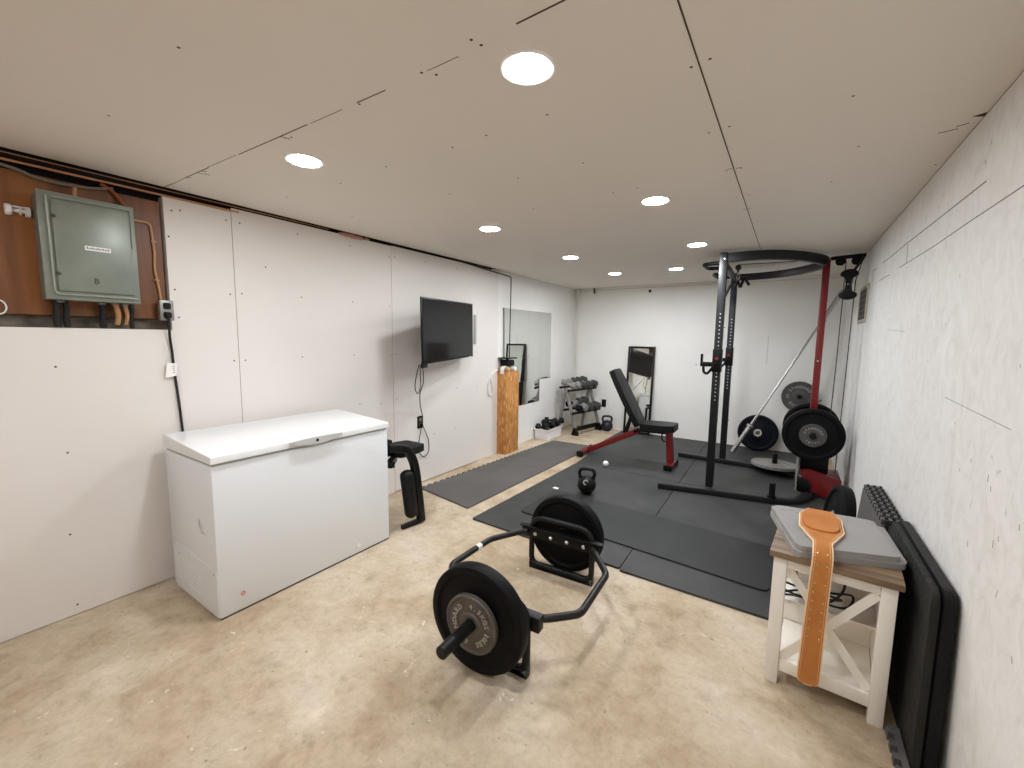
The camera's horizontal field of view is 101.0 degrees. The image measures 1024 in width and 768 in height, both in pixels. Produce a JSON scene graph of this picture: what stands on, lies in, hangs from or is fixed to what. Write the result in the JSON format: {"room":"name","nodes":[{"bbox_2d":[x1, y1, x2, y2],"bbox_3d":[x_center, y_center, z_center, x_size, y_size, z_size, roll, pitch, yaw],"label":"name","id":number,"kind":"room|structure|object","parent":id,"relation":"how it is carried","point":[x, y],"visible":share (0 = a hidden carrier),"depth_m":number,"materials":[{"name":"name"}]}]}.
{"room":"gym","nodes":[
{"label":"gym","id":0,"kind":"room"},
{"bbox_2d":[0,196,574,642],"bbox_3d":[-1.205,-0.096,3.459,0.147,2.170,8.142,5,7,32],"label":"wall","id":1,"kind":"structure","parent":0,"point":[274,318],"depth_m":2.47,"materials":[{"name":"white paint"}]},
{"bbox_2d":[0,162,113,189],"bbox_3d":[-2.626,-0.858,1.098,0.016,0.063,2.382,5,7,33],"label":"cable","id":2,"kind":"object","parent":1,"relation":"attached to","point":[1,164],"visible":0.96,"depth_m":1.91,"materials":[{"name":"brown plastic"}]},
{"bbox_2d":[0,167,165,318],"bbox_3d":[-2.624,-0.552,1.190,0.024,0.617,2.645,5,7,33],"label":"plywood board","id":3,"kind":"object","parent":1,"relation":"attached to","point":[20,288],"visible":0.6,"depth_m":1.90,"materials":[{"name":"wood"}]},
{"bbox_2d":[31,187,140,328],"bbox_3d":[-2.000,-0.589,1.998,0.132,0.644,0.326,5,7,33],"label":"box","id":4,"kind":"object","parent":3,"relation":"attached to","point":[86,248],"visible":1,"depth_m":1.95,"materials":[{"name":"grey metal"}]},
{"bbox_2d":[3,203,30,217],"bbox_3d":[-2.159,-0.757,1.842,0.048,0.048,0.074,5,7,33],"label":"connector","id":5,"kind":"object","parent":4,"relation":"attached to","point":[8,208],"visible":1,"depth_m":1.83,"materials":[{"name":"white plastic"}]},
{"bbox_2d":[100,183,126,206],"bbox_3d":[-1.966,-0.927,2.084,0.098,0.110,0.030,-4,8,-35],"label":"cable","id":6,"kind":"object","parent":4,"relation":"attached to","point":[112,191],"visible":0.84,"depth_m":2.09,"materials":[{"name":"brown plastic"}]},
{"bbox_2d":[134,219,161,299],"bbox_3d":[-1.923,-0.647,2.212,0.015,0.408,0.122,5,7,33],"label":"cable","id":7,"kind":"object","parent":3,"relation":"attached to","point":[152,241],"visible":0.95,"depth_m":2.24,"materials":[{"name":"brown plastic"}]},
{"bbox_2d":[0,314,167,329],"bbox_3d":[-2.709,-0.166,1.218,0.085,0.157,2.775,5,7,33],"label":"trim","id":8,"kind":"structure","parent":1,"relation":"attached to","point":[6,320],"depth_m":2.05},
{"bbox_2d":[0,150,328,229],"bbox_3d":[-2.324,-0.939,1.533,0.008,0.056,3.650,5,7,33],"label":"trim","id":9,"kind":"structure","parent":1,"relation":"attached to","point":[1,158],"depth_m":2.09,"materials":[{"name":"wood"}]},
{"bbox_2d":[157,300,174,320],"bbox_3d":[-1.862,-0.396,2.271,0.039,0.107,0.062,5,7,33],"label":"outlet box","id":10,"kind":"object","parent":1,"relation":"attached to","point":[163,306],"visible":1,"depth_m":2.25,"materials":[{"name":"grey metal"}]},
{"bbox_2d":[163,303,170,317],"bbox_3d":[-1.847,-0.393,2.261,0.003,0.082,0.034,5,7,33],"label":"socket","id":11,"kind":"object","parent":10,"relation":"attached to","point":[166,306],"depth_m":2.26,"materials":[{"name":"black paint"}]},
{"bbox_2d":[165,312,183,431],"bbox_3d":[-1.853,0.354,2.362,0.050,1.491,0.078,2,6,15],"label":"power cable","id":12,"kind":"object","parent":10,"relation":"attached to","point":[171,368],"visible":0.69,"depth_m":2.31,"materials":[{"name":"black paint"}]},
{"bbox_2d":[0,147,494,268],"bbox_3d":[-1.833,-1.138,2.421,0.220,0.350,5.900,5,7,33],"label":"trim","id":13,"kind":"structure","parent":1,"relation":"attached to","point":[32,170],"depth_m":2.11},
{"bbox_2d":[338,232,369,240],"bbox_3d":[-1.207,-1.124,3.229,0.036,0.040,0.303,5,7,33],"label":"tuft","id":14,"kind":"object","parent":1,"relation":"attached to","point":[352,236],"visible":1,"depth_m":3.20,"materials":[{"name":"brown"}]},
{"bbox_2d":[229,208,491,269],"bbox_3d":[-0.956,-1.162,3.614,0.012,0.028,2.650,5,7,33],"label":"trim","id":15,"kind":"structure","parent":1,"relation":"attached to","point":[229,208],"depth_m":3.85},
{"bbox_2d":[417,416,422,428],"bbox_3d":[-0.856,0.355,3.938,0.006,0.116,0.072,5,7,33],"label":"wall outlet","id":16,"kind":"object","parent":1,"relation":"attached to","point":[419,418],"visible":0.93,"depth_m":3.92,"materials":[{"name":"black paint"}]},
{"bbox_2d":[419,368,428,456],"bbox_3d":[-0.814,0.254,3.768,0.096,0.919,0.480,0,6,-5],"label":"cable","id":17,"kind":"object","parent":1,"relation":"attached to","point":[421,424],"visible":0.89,"depth_m":3.92,"materials":[{"name":"black plastic"}]},
{"bbox_2d":[420,296,472,367],"bbox_3d":[-0.670,-0.469,3.833,0.250,0.562,1.040,3,8,17],"label":"television","id":18,"kind":"object","parent":1,"relation":"attached to","point":[446,325],"visible":1,"depth_m":3.68,"materials":[{"name":"black"}]},
{"bbox_2d":[415,364,420,393],"bbox_3d":[-0.770,-0.041,3.450,0.043,0.250,0.128,0,6,-6],"label":"cable loop","id":19,"kind":"object","parent":18,"relation":"hanging from","point":[419,364],"visible":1,"depth_m":3.46,"materials":[{"name":"black"}]},
{"bbox_2d":[474,315,476,343],"bbox_3d":[-0.395,-0.584,4.517,0.014,0.310,0.036,5,7,33],"label":"blank wall plate","id":20,"kind":"object","parent":1,"relation":"attached to","point":[475,316],"visible":1,"depth_m":4.51,"materials":[{"name":"grey"}]},
{"bbox_2d":[464,262,511,356],"bbox_3d":[-0.258,-0.784,4.710,0.026,0.995,0.877,5,7,33],"label":"conduit","id":21,"kind":"object","parent":1,"relation":"attached to","point":[464,262],"visible":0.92,"depth_m":5.03,"materials":[{"name":"black"}]},
{"bbox_2d":[488,370,499,395],"bbox_3d":[-0.208,-0.015,4.915,0.016,0.297,0.257,4,7,31],"label":"cord","id":22,"kind":"object","parent":1,"relation":"hanging from","point":[496,370],"visible":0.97,"depth_m":4.86,"materials":[{"name":"fabric"}]},
{"bbox_2d":[502,334,515,356],"bbox_3d":[-0.034,-0.462,5.184,0.004,0.306,0.306,5,7,33],"label":"tile","id":23,"kind":"structure","parent":1,"relation":"attached to","point":[505,337],"depth_m":5.16,"materials":[{"name":"clear glass"}]},
{"bbox_2d":[502,308,516,333],"bbox_3d":[-0.030,-0.767,5.150,0.004,0.306,0.306,5,7,33],"label":"tile","id":24,"kind":"structure","parent":1,"relation":"attached to","point":[505,311],"depth_m":5.13,"materials":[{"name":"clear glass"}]},
{"bbox_2d":[516,334,528,357],"bbox_3d":[0.135,-0.488,5.439,0.004,0.306,0.306,5,7,33],"label":"tile","id":25,"kind":"structure","parent":1,"relation":"attached to","point":[522,340],"depth_m":5.43,"materials":[{"name":"clear glass"}]},
{"bbox_2d":[516,309,528,333],"bbox_3d":[0.139,-0.793,5.406,0.004,0.306,0.306,5,7,33],"label":"tile","id":26,"kind":"structure","parent":1,"relation":"attached to","point":[522,322],"depth_m":5.40,"materials":[{"name":"clear glass"}]},
{"bbox_2d":[516,358,528,381],"bbox_3d":[0.131,-0.183,5.472,0.004,0.306,0.306,5,7,33],"label":"tile","id":27,"kind":"structure","parent":1,"relation":"attached to","point":[521,363],"depth_m":5.48,"materials":[{"name":"clear glass"}]},
{"bbox_2d":[519,381,527,405],"bbox_3d":[0.128,0.122,5.505,0.004,0.306,0.306,5,7,33],"label":"tile","id":28,"kind":"structure","parent":1,"relation":"attached to","point":[523,386],"depth_m":5.54,"materials":[{"name":"clear glass"}]},
{"bbox_2d":[528,357,539,380],"bbox_3d":[0.300,-0.208,5.727,0.004,0.306,0.306,5,7,33],"label":"tile","id":29,"kind":"structure","parent":1,"relation":"attached to","point":[534,362],"depth_m":5.72,"materials":[{"name":"clear glass"}]},
{"bbox_2d":[528,379,539,402],"bbox_3d":[0.296,0.097,5.760,0.004,0.306,0.306,5,7,33],"label":"tile","id":30,"kind":"structure","parent":1,"relation":"attached to","point":[533,385],"depth_m":5.75,"materials":[{"name":"clear glass"}]},
{"bbox_2d":[529,334,539,357],"bbox_3d":[0.304,-0.514,5.694,0.004,0.306,0.306,5,7,33],"label":"tile","id":31,"kind":"structure","parent":1,"relation":"attached to","point":[534,340],"depth_m":5.68,"materials":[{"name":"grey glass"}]},
{"bbox_2d":[529,311,540,334],"bbox_3d":[0.308,-0.819,5.660,0.004,0.306,0.306,5,7,33],"label":"tile","id":32,"kind":"structure","parent":1,"relation":"attached to","point":[534,317],"depth_m":5.66,"materials":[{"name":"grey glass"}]},
{"bbox_2d":[540,335,550,356],"bbox_3d":[0.473,-0.539,5.949,0.004,0.306,0.306,5,7,33],"label":"tile","id":33,"kind":"structure","parent":1,"relation":"attached to","point":[545,340],"depth_m":5.94,"materials":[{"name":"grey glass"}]},
{"bbox_2d":[540,356,550,378],"bbox_3d":[0.469,-0.234,5.982,0.004,0.306,0.306,5,7,33],"label":"tile","id":34,"kind":"structure","parent":1,"relation":"attached to","point":[544,361],"depth_m":5.98,"materials":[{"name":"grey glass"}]},
{"bbox_2d":[541,312,551,334],"bbox_3d":[0.476,-0.844,5.916,0.004,0.306,0.306,5,7,33],"label":"tile","id":35,"kind":"structure","parent":1,"relation":"attached to","point":[545,317],"depth_m":5.91,"materials":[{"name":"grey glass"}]},
{"bbox_2d":[0,424,896,767],"bbox_3d":[0.209,1.145,2.709,3.836,0.100,8.241,5,7,33],"label":"floor","id":36,"kind":"structure","parent":0,"point":[340,667],"depth_m":1.68,"materials":[{"name":"concrete"}]},
{"bbox_2d":[163,409,388,619],"bbox_3d":[-1.338,0.666,2.566,0.584,0.846,1.040,5,7,33],"label":"chest freezer","id":37,"kind":"object","parent":36,"relation":"on","point":[259,509],"visible":1,"depth_m":2.26,"materials":[{"name":"white metal"}]},
{"bbox_2d":[387,439,425,529],"bbox_3d":[-0.853,0.710,3.143,0.372,0.644,0.402,5,7,33],"label":"bench","id":38,"kind":"object","parent":36,"relation":"on","point":[410,480],"visible":0.8,"depth_m":3.04,"materials":[{"name":"leather"}]},
{"bbox_2d":[422,440,588,508],"bbox_3d":[0.081,0.881,4.604,0.658,0.012,2.466,5,8,35],"label":"mat","id":39,"kind":"object","parent":36,"relation":"on","point":[468,489],"visible":0.98,"depth_m":4.24,"materials":[{"name":"rubber"}]},
{"bbox_2d":[497,371,518,454],"bbox_3d":[-0.060,0.334,5.109,0.154,0.985,0.280,5,7,33],"label":"column","id":40,"kind":"structure","parent":36,"relation":"on","point":[508,382],"depth_m":5.01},
{"bbox_2d":[506,366,516,370],"bbox_3d":[-0.015,-0.189,5.098,0.140,0.058,0.058,5,7,33],"label":"tape roll","id":41,"kind":"object","parent":40,"relation":"on","point":[512,368],"visible":0.58,"depth_m":5.06,"materials":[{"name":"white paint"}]},
{"bbox_2d":[498,357,516,365],"bbox_3d":[-0.061,-0.267,5.054,0.170,0.102,0.220,5,7,33],"label":"radio","id":42,"kind":"object","parent":41,"relation":"on","point":[507,362],"visible":0.99,"depth_m":5.00,"materials":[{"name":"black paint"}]},
{"bbox_2d":[436,516,608,678],"bbox_3d":[0.093,0.988,2.137,0.734,0.334,1.385,4,7,30],"label":"bar","id":43,"kind":"object","parent":36,"relation":"on","point":[562,537],"visible":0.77,"depth_m":2.31,"materials":[{"name":"grey metal"}]},
{"bbox_2d":[447,593,497,654],"bbox_3d":[-0.163,0.967,1.702,0.244,0.244,0.026,4,7,30],"label":"plate","id":44,"kind":"object","parent":43,"relation":"on","point":[464,606],"visible":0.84,"depth_m":1.68,"materials":[{"name":"grey"}]},
{"bbox_2d":[433,561,528,675],"bbox_3d":[-0.139,0.962,1.742,0.450,0.450,0.066,4,7,30],"label":"bumper plate","id":45,"kind":"object","parent":43,"relation":"on","point":[481,580],"visible":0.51,"depth_m":1.68,"materials":[{"name":"rubber"}]},
{"bbox_2d":[531,494,603,571],"bbox_3d":[0.323,0.884,2.515,0.450,0.450,0.072,4,7,30],"label":"bumper plate","id":46,"kind":"object","parent":43,"relation":"on","point":[564,507],"visible":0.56,"depth_m":2.48,"materials":[{"name":"rubber"}]},
{"bbox_2d":[533,425,562,439],"bbox_3d":[0.510,0.672,5.945,0.238,0.146,0.456,5,7,33],"label":"storage bin","id":47,"kind":"object","parent":36,"relation":"on","point":[542,434],"visible":0.78,"depth_m":5.80,"materials":[{"name":"white plastic"}]},
{"bbox_2d":[535,423,548,429],"bbox_3d":[0.419,0.602,5.866,0.189,0.113,0.086,1,6,-1],"label":"dumbbell","id":48,"kind":"object","parent":47,"relation":"in","point":[538,426],"visible":0.91,"depth_m":5.84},
{"bbox_2d":[542,421,554,427],"bbox_3d":[0.512,0.577,5.904,0.186,0.100,0.085,-3,7,-30],"label":"dumbbell","id":49,"kind":"object","parent":47,"relation":"in","point":[551,424],"visible":0.97,"depth_m":5.89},
{"bbox_2d":[473,463,678,568],"bbox_3d":[0.664,0.994,3.625,1.166,0.013,1.839,5,7,33],"label":"rubber mat","id":50,"kind":"object","parent":36,"relation":"on","point":[641,493],"visible":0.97,"depth_m":3.69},
{"bbox_2d":[577,467,595,493],"bbox_3d":[0.662,0.849,3.737,0.164,0.232,0.167,3,7,17],"label":"kettlebell","id":51,"kind":"object","parent":50,"relation":"on","point":[586,484],"visible":1,"depth_m":3.70,"materials":[{"name":"black metal"}]},
{"bbox_2d":[521,490,772,590],"bbox_3d":[0.897,1.047,3.065,1.731,0.008,0.604,6,8,37],"label":"rubber mat","id":52,"kind":"object","parent":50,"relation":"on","point":[748,563],"visible":0.85,"depth_m":2.83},
{"bbox_2d":[559,385,601,435],"bbox_3d":[1.018,0.365,6.323,0.680,0.688,0.380,-5,9,-44],"label":"dumbbell rack","id":53,"kind":"object","parent":36,"relation":"on","point":[597,424],"visible":0.73,"depth_m":6.18,"materials":[{"name":"metal"}]},
{"bbox_2d":[561,379,576,388],"bbox_3d":[0.827,0.001,6.148,0.090,0.127,0.248,-5,9,-44],"label":"dumbbell","id":54,"kind":"object","parent":53,"relation":"on","point":[564,382],"visible":1,"depth_m":6.13,"materials":[{"name":"silver metal"}]},
{"bbox_2d":[565,401,582,411],"bbox_3d":[0.903,0.322,6.142,0.100,0.142,0.279,-5,9,-44],"label":"dumbbell","id":55,"kind":"object","parent":53,"relation":"on","point":[579,408],"visible":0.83,"depth_m":6.07,"materials":[{"name":"blue rubber"}]},
{"bbox_2d":[566,378,581,388],"bbox_3d":[0.909,-0.008,6.227,0.094,0.132,0.258,-5,9,-44],"label":"dumbbell","id":56,"kind":"object","parent":53,"relation":"on","point":[578,384],"visible":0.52,"depth_m":6.16,"materials":[{"name":"silver metal"}]},
{"bbox_2d":[571,377,587,387],"bbox_3d":[0.995,-0.019,6.310,0.100,0.144,0.288,-5,9,-44],"label":"dumbbell","id":57,"kind":"object","parent":53,"relation":"on","point":[584,384],"visible":0.56,"depth_m":6.23,"materials":[{"name":"metal"}]},
{"bbox_2d":[571,399,588,410],"bbox_3d":[0.990,0.311,6.225,0.106,0.151,0.299,-5,9,-44],"label":"dumbbell","id":58,"kind":"object","parent":53,"relation":"on","point":[575,402],"visible":0.61,"depth_m":6.15,"materials":[{"name":"silver metal"}]},
{"bbox_2d":[576,377,592,387],"bbox_3d":[1.085,-0.029,6.397,0.102,0.148,0.298,-5,9,-44],"label":"dumbbell","id":59,"kind":"object","parent":53,"relation":"on","point":[589,383],"visible":0.46,"depth_m":6.31,"materials":[{"name":"metal"}]},
{"bbox_2d":[575,397,594,410],"bbox_3d":[1.086,0.299,6.318,0.112,0.163,0.329,-5,9,-44],"label":"dumbbell","id":60,"kind":"object","parent":53,"relation":"on","point":[591,406],"visible":0.64,"depth_m":6.24,"materials":[{"name":"grey rubber"}]},
{"bbox_2d":[581,376,597,386],"bbox_3d":[1.178,-0.039,6.487,0.106,0.153,0.309,-5,9,-44],"label":"dumbbell","id":61,"kind":"object","parent":53,"relation":"on","point":[595,383],"visible":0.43,"depth_m":6.41,"materials":[{"name":"metal"}]},
{"bbox_2d":[581,396,600,409],"bbox_3d":[1.190,0.286,6.419,0.120,0.174,0.350,-5,9,-44],"label":"dumbbell","id":62,"kind":"object","parent":53,"relation":"on","point":[585,399],"visible":0.58,"depth_m":6.34,"materials":[{"name":"metal"}]},
{"bbox_2d":[601,415,612,430],"bbox_3d":[1.438,0.588,6.387,0.170,0.241,0.170,2,6,15],"label":"kettlebell","id":63,"kind":"object","parent":36,"relation":"on","point":[606,425],"visible":1,"depth_m":6.35,"materials":[{"name":"black metal"}]},
{"bbox_2d":[577,430,706,482],"bbox_3d":[1.645,0.832,5.232,1.220,0.013,1.954,5,7,33],"label":"rubber mat","id":64,"kind":"object","parent":36,"relation":"on","point":[640,454],"visible":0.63,"depth_m":4.98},
{"bbox_2d":[576,368,678,471],"bbox_3d":[1.315,0.351,4.772,1.062,1.034,0.410,5,7,33],"label":"weight bench","id":65,"kind":"object","parent":64,"relation":"on","point":[624,391],"visible":1,"depth_m":4.65,"materials":[{"name":"black leather"}]},
{"bbox_2d":[623,346,655,434],"bbox_3d":[1.849,0.090,6.144,0.386,1.266,0.135,5,7,31],"label":"mirror","id":66,"kind":"object","parent":64,"relation":"on","point":[641,360],"visible":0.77,"depth_m":6.12,"materials":[{"name":"clear glass"}]},
{"bbox_2d":[620,483,821,620],"bbox_3d":[1.595,1.075,2.990,1.164,0.013,1.855,5,7,33],"label":"rubber mat","id":67,"kind":"object","parent":36,"relation":"on","point":[752,521],"visible":0.4,"depth_m":2.87,"materials":[{"name":"rubber"}]},
{"bbox_2d":[823,485,856,516],"bbox_3d":[2.089,0.875,2.713,0.128,0.452,0.450,4,7,26],"label":"bumper plate","id":68,"kind":"object","parent":67,"relation":"on","point":[841,500],"visible":0.4,"depth_m":2.64,"materials":[{"name":"rubber"}]},
{"bbox_2d":[680,442,825,509],"bbox_3d":[2.653,0.917,4.567,1.279,0.013,1.964,5,7,33],"label":"rubber mat","id":69,"kind":"object","parent":36,"relation":"on","point":[727,477],"visible":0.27,"depth_m":4.26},
{"bbox_2d":[737,415,778,450],"bbox_3d":[3.076,0.610,5.282,0.449,0.448,0.128,5,8,35],"label":"bumper plate","id":70,"kind":"object","parent":69,"relation":"on","point":[768,436],"visible":0.93,"depth_m":5.25,"materials":[{"name":"blue rubber"}]},
{"bbox_2d":[658,250,865,504],"bbox_3d":[2.278,-0.094,3.976,1.498,2.112,1.329,5,7,33],"label":"power rack","id":71,"kind":"object","parent":69,"relation":"on","point":[813,477],"visible":0.94,"depth_m":3.71,"materials":[{"name":"black metal"}]},
{"bbox_2d":[726,270,749,296],"bbox_3d":[2.163,-0.963,4.055,0.226,0.257,0.024,5,7,33],"label":"bar","id":72,"kind":"object","parent":71,"relation":"hanging from","point":[738,283],"visible":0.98,"depth_m":4.04,"materials":[{"name":"black paint"}]},
{"bbox_2d":[751,458,798,471],"bbox_3d":[2.749,0.844,4.421,0.430,0.047,0.430,-1,7,-18],"label":"plate","id":73,"kind":"object","parent":71,"relation":"on","point":[766,463],"visible":0.95,"depth_m":4.37,"materials":[{"name":"beige"}]},
{"bbox_2d":[782,402,838,426],"bbox_3d":[2.821,0.401,3.986,0.450,0.450,0.065,5,7,33],"label":"bumper plate","id":74,"kind":"object","parent":71,"relation":"on","point":[802,406],"visible":0.21,"depth_m":3.98,"materials":[{"name":"rubber"}]},
{"bbox_2d":[799,424,826,446],"bbox_3d":[2.563,0.440,3.595,0.196,0.196,0.024,5,7,33],"label":"plate","id":75,"kind":"object","parent":71,"relation":"on","point":[804,433],"visible":0.98,"depth_m":3.59,"materials":[{"name":"grey"}]},
{"bbox_2d":[782,408,845,460],"bbox_3d":[2.588,0.436,3.632,0.450,0.450,0.065,5,7,33],"label":"bumper plate","id":76,"kind":"object","parent":71,"relation":"on","point":[836,434],"visible":0.77,"depth_m":3.60,"materials":[{"name":"rubber"}]},
{"bbox_2d":[730,290,842,452],"bbox_3d":[3.189,-0.113,4.924,1.084,1.934,0.074,2,6,8],"label":"barbell","id":77,"kind":"object","parent":69,"relation":"on","point":[836,299],"visible":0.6,"depth_m":4.93,"materials":[{"name":"silver metal"}]},
{"bbox_2d":[764,528,905,728],"bbox_3d":[1.299,0.934,1.740,0.398,0.558,0.398,6,8,38],"label":"side table","id":78,"kind":"object","parent":36,"relation":"on","point":[858,644],"visible":0.79,"depth_m":1.64,"materials":[{"name":"grey wood"}]},
{"bbox_2d":[785,571,854,609],"bbox_3d":[1.252,0.820,1.732,0.253,0.165,0.170,5,7,33],"label":"cable","id":79,"kind":"object","parent":78,"relation":"on","point":[835,599],"visible":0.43,"depth_m":1.70,"materials":[{"name":"black plastic"}]},
{"bbox_2d":[780,618,870,685],"bbox_3d":[1.291,1.114,1.753,0.302,0.014,0.282,6,8,38],"label":"shelf","id":80,"kind":"object","parent":78,"relation":"attached to","point":[833,666],"depth_m":1.73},
{"bbox_2d":[784,577,875,630],"bbox_3d":[1.320,0.912,1.764,0.302,0.014,0.198,6,8,38],"label":"shelf","id":81,"kind":"object","parent":78,"relation":"attached to","point":[866,619],"depth_m":1.74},
{"bbox_2d":[770,505,906,569],"bbox_3d":[1.361,0.629,1.754,0.425,0.045,0.440,3,7,20],"label":"mat","id":82,"kind":"object","parent":78,"relation":"on","point":[863,542],"visible":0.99,"depth_m":1.66,"materials":[{"name":"grey"}]},
{"bbox_2d":[796,508,844,685],"bbox_3d":[1.268,0.861,1.763,0.161,0.554,0.474,5,7,33],"label":"belt","id":83,"kind":"object","parent":82,"relation":"on","point":[823,528],"visible":1,"depth_m":1.59,"materials":[{"name":"orange"}]},
{"bbox_2d":[857,484,884,527],"bbox_3d":[1.836,0.881,2.210,0.052,0.577,0.595,5,7,33],"label":"tile","id":84,"kind":"structure","parent":36,"relation":"on","point":[868,509],"depth_m":2.21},
{"bbox_2d":[867,484,889,531],"bbox_3d":[1.847,0.882,2.203,0.052,0.577,0.595,5,7,33],"label":"tile","id":85,"kind":"structure","parent":36,"relation":"on","point":[886,524],"depth_m":2.05,"materials":[{"name":"black rubber"}]},
{"bbox_2d":[870,485,892,534],"bbox_3d":[1.859,0.883,2.195,0.052,0.577,0.595,5,7,33],"label":"tile","id":86,"kind":"structure","parent":36,"relation":"on","point":[871,486],"depth_m":2.06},
{"bbox_2d":[873,485,896,522],"bbox_3d":[1.870,0.883,2.188,0.052,0.577,0.595,5,7,33],"label":"tile","id":87,"kind":"structure","parent":36,"relation":"on","point":[874,486],"depth_m":2.11,"materials":[{"name":"black rubber"}]},
{"bbox_2d":[876,486,899,522],"bbox_3d":[1.881,0.884,2.180,0.052,0.577,0.595,5,7,33],"label":"tile","id":88,"kind":"structure","parent":36,"relation":"on","point":[878,487],"depth_m":2.10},
{"bbox_2d":[879,486,902,519],"bbox_3d":[1.893,0.885,2.173,0.052,0.577,0.595,5,7,33],"label":"tile","id":89,"kind":"structure","parent":36,"relation":"on","point":[881,488],"depth_m":2.12,"materials":[{"name":"black rubber"}]},
{"bbox_2d":[885,726,909,767],"bbox_3d":[1.243,1.243,1.339,0.036,0.030,0.385,5,7,33],"label":"strip","id":90,"kind":"object","parent":36,"relation":"on","point":[896,746],"visible":1,"depth_m":1.42,"materials":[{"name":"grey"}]},
{"bbox_2d":[887,522,940,767],"bbox_3d":[1.496,0.930,1.615,0.022,0.598,0.706,6,8,33],"label":"rubber mat","id":91,"kind":"object","parent":36,"relation":"on","point":[918,608],"visible":0.69,"depth_m":1.45,"materials":[{"name":"rubber"}]},
{"bbox_2d":[899,520,956,767],"bbox_3d":[1.520,0.927,1.598,0.028,0.610,0.738,6,8,33],"label":"rubber mat","id":92,"kind":"object","parent":36,"relation":"on","point":[948,610],"visible":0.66,"depth_m":1.32,"materials":[{"name":"black rubber"}]},
{"bbox_2d":[0,0,1023,288],"bbox_3d":[0.230,-1.060,2.413,3.586,0.052,8.141,5,7,33],"label":"ceiling","id":93,"kind":"structure","parent":0,"point":[801,125],"depth_m":1.44,"materials":[{"name":"paint"}]},
{"bbox_2d":[283,152,323,167],"bbox_3d":[-0.919,-0.987,1.868,0.162,0.006,0.162,5,7,33],"label":"recessed light","id":94,"kind":"object","parent":93,"relation":"in","point":[304,160],"visible":1,"depth_m":1.86,"materials":[{"name":"white"}]},
{"bbox_2d":[288,155,320,166],"bbox_3d":[-0.919,-0.988,1.868,0.132,0.004,0.132,5,7,33],"label":"diffuser","id":95,"kind":"object","parent":94,"relation":"attached to","point":[298,160],"depth_m":1.86,"materials":[{"name":"white"}]},
{"bbox_2d":[479,225,500,231],"bbox_3d":[-0.157,-1.101,2.994,0.162,0.006,0.162,5,7,33],"label":"recessed light","id":96,"kind":"object","parent":93,"relation":"in","point":[488,228],"visible":1,"depth_m":2.98,"materials":[{"name":"white"}]},
{"bbox_2d":[481,227,498,230],"bbox_3d":[-0.157,-1.101,2.994,0.132,0.004,0.132,5,7,33],"label":"diffuser","id":97,"kind":"object","parent":96,"relation":"attached to","point":[482,228],"depth_m":3.00,"materials":[{"name":"white"}]},
{"bbox_2d":[499,48,555,84],"bbox_3d":[0.044,-0.903,1.209,0.162,0.006,0.162,5,7,33],"label":"recessed light","id":98,"kind":"object","parent":93,"relation":"in","point":[527,66],"visible":1,"depth_m":1.20,"materials":[{"name":"white"}]},
{"bbox_2d":[504,54,549,82],"bbox_3d":[0.044,-0.904,1.209,0.132,0.004,0.132,5,7,33],"label":"diffuser","id":99,"kind":"object","parent":98,"relation":"attached to","point":[518,68],"depth_m":1.21,"materials":[{"name":"white"}]},
{"bbox_2d":[562,256,578,258],"bbox_3d":[0.556,-1.203,4.017,0.162,0.006,0.162,5,7,33],"label":"recessed light","id":100,"kind":"object","parent":93,"relation":"in","point":[563,257],"visible":1,"depth_m":4.00,"materials":[{"name":"white"}]},
{"bbox_2d":[640,196,670,205],"bbox_3d":[0.797,-1.018,2.348,0.162,0.006,0.162,5,7,33],"label":"recessed light","id":101,"kind":"object","parent":93,"relation":"in","point":[652,200],"visible":1,"depth_m":2.34,"materials":[{"name":"white"}]},
{"bbox_2d":[643,197,667,204],"bbox_3d":[0.797,-1.018,2.348,0.132,0.004,0.132,5,7,33],"label":"diffuser","id":102,"kind":"object","parent":101,"relation":"attached to","point":[648,200],"depth_m":2.34,"materials":[{"name":"white"}]},
{"bbox_2d":[686,242,707,246],"bbox_3d":[1.497,-1.125,3.415,0.162,0.006,0.162,5,7,33],"label":"recessed light","id":103,"kind":"object","parent":93,"relation":"in","point":[697,244],"visible":1,"depth_m":3.40,"materials":[{"name":"white"}]},
{"bbox_2d":[688,243,705,246],"bbox_3d":[1.497,-1.126,3.414,0.132,0.004,0.132,5,7,33],"label":"diffuser","id":104,"kind":"object","parent":103,"relation":"attached to","point":[691,244],"depth_m":3.40,"materials":[{"name":"white"}]},
{"bbox_2d":[572,275,845,452],"bbox_3d":[2.446,-0.311,5.857,3.736,2.170,0.104,5,7,33],"label":"wall","id":105,"kind":"structure","parent":0,"point":[775,318],"depth_m":5.69,"materials":[{"name":"beige"}]},
{"bbox_2d":[573,289,579,396],"bbox_3d":[1.024,-0.635,6.679,0.056,1.698,0.049,5,7,33],"label":"pipe","id":106,"kind":"object","parent":105,"relation":"attached to","point":[578,290],"visible":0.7,"depth_m":6.65,"materials":[{"name":"white"}]},
{"bbox_3d":[3.553,0.173,5.056,0.263,0.101,0.099,5,7,33],"label":"peg","id":107,"kind":"object","parent":105,"relation":"attached to","visible":0},
{"bbox_2d":[781,381,818,409],"bbox_3d":[3.477,0.156,5.105,0.374,0.374,0.031,5,7,33],"label":"plate","id":108,"kind":"object","parent":107,"relation":"hanging from","point":[789,394],"visible":0.77,"depth_m":5.11,"materials":[{"name":"grey"}]},
{"bbox_2d":[831,70,1023,767],"bbox_3d":[1.693,0.147,1.567,0.151,2.170,8.141,5,7,33],"label":"wall","id":109,"kind":"structure","parent":0,"point":[933,408],"depth_m":1.40,"materials":[{"name":"grey"}]},
{"bbox_2d":[857,283,869,323],"bbox_3d":[2.991,-0.677,3.597,0.012,0.310,0.470,5,7,33],"label":"air vent","id":110,"kind":"object","parent":109,"relation":"in","point":[864,291],"visible":1,"depth_m":3.58,"materials":[{"name":"metal"}]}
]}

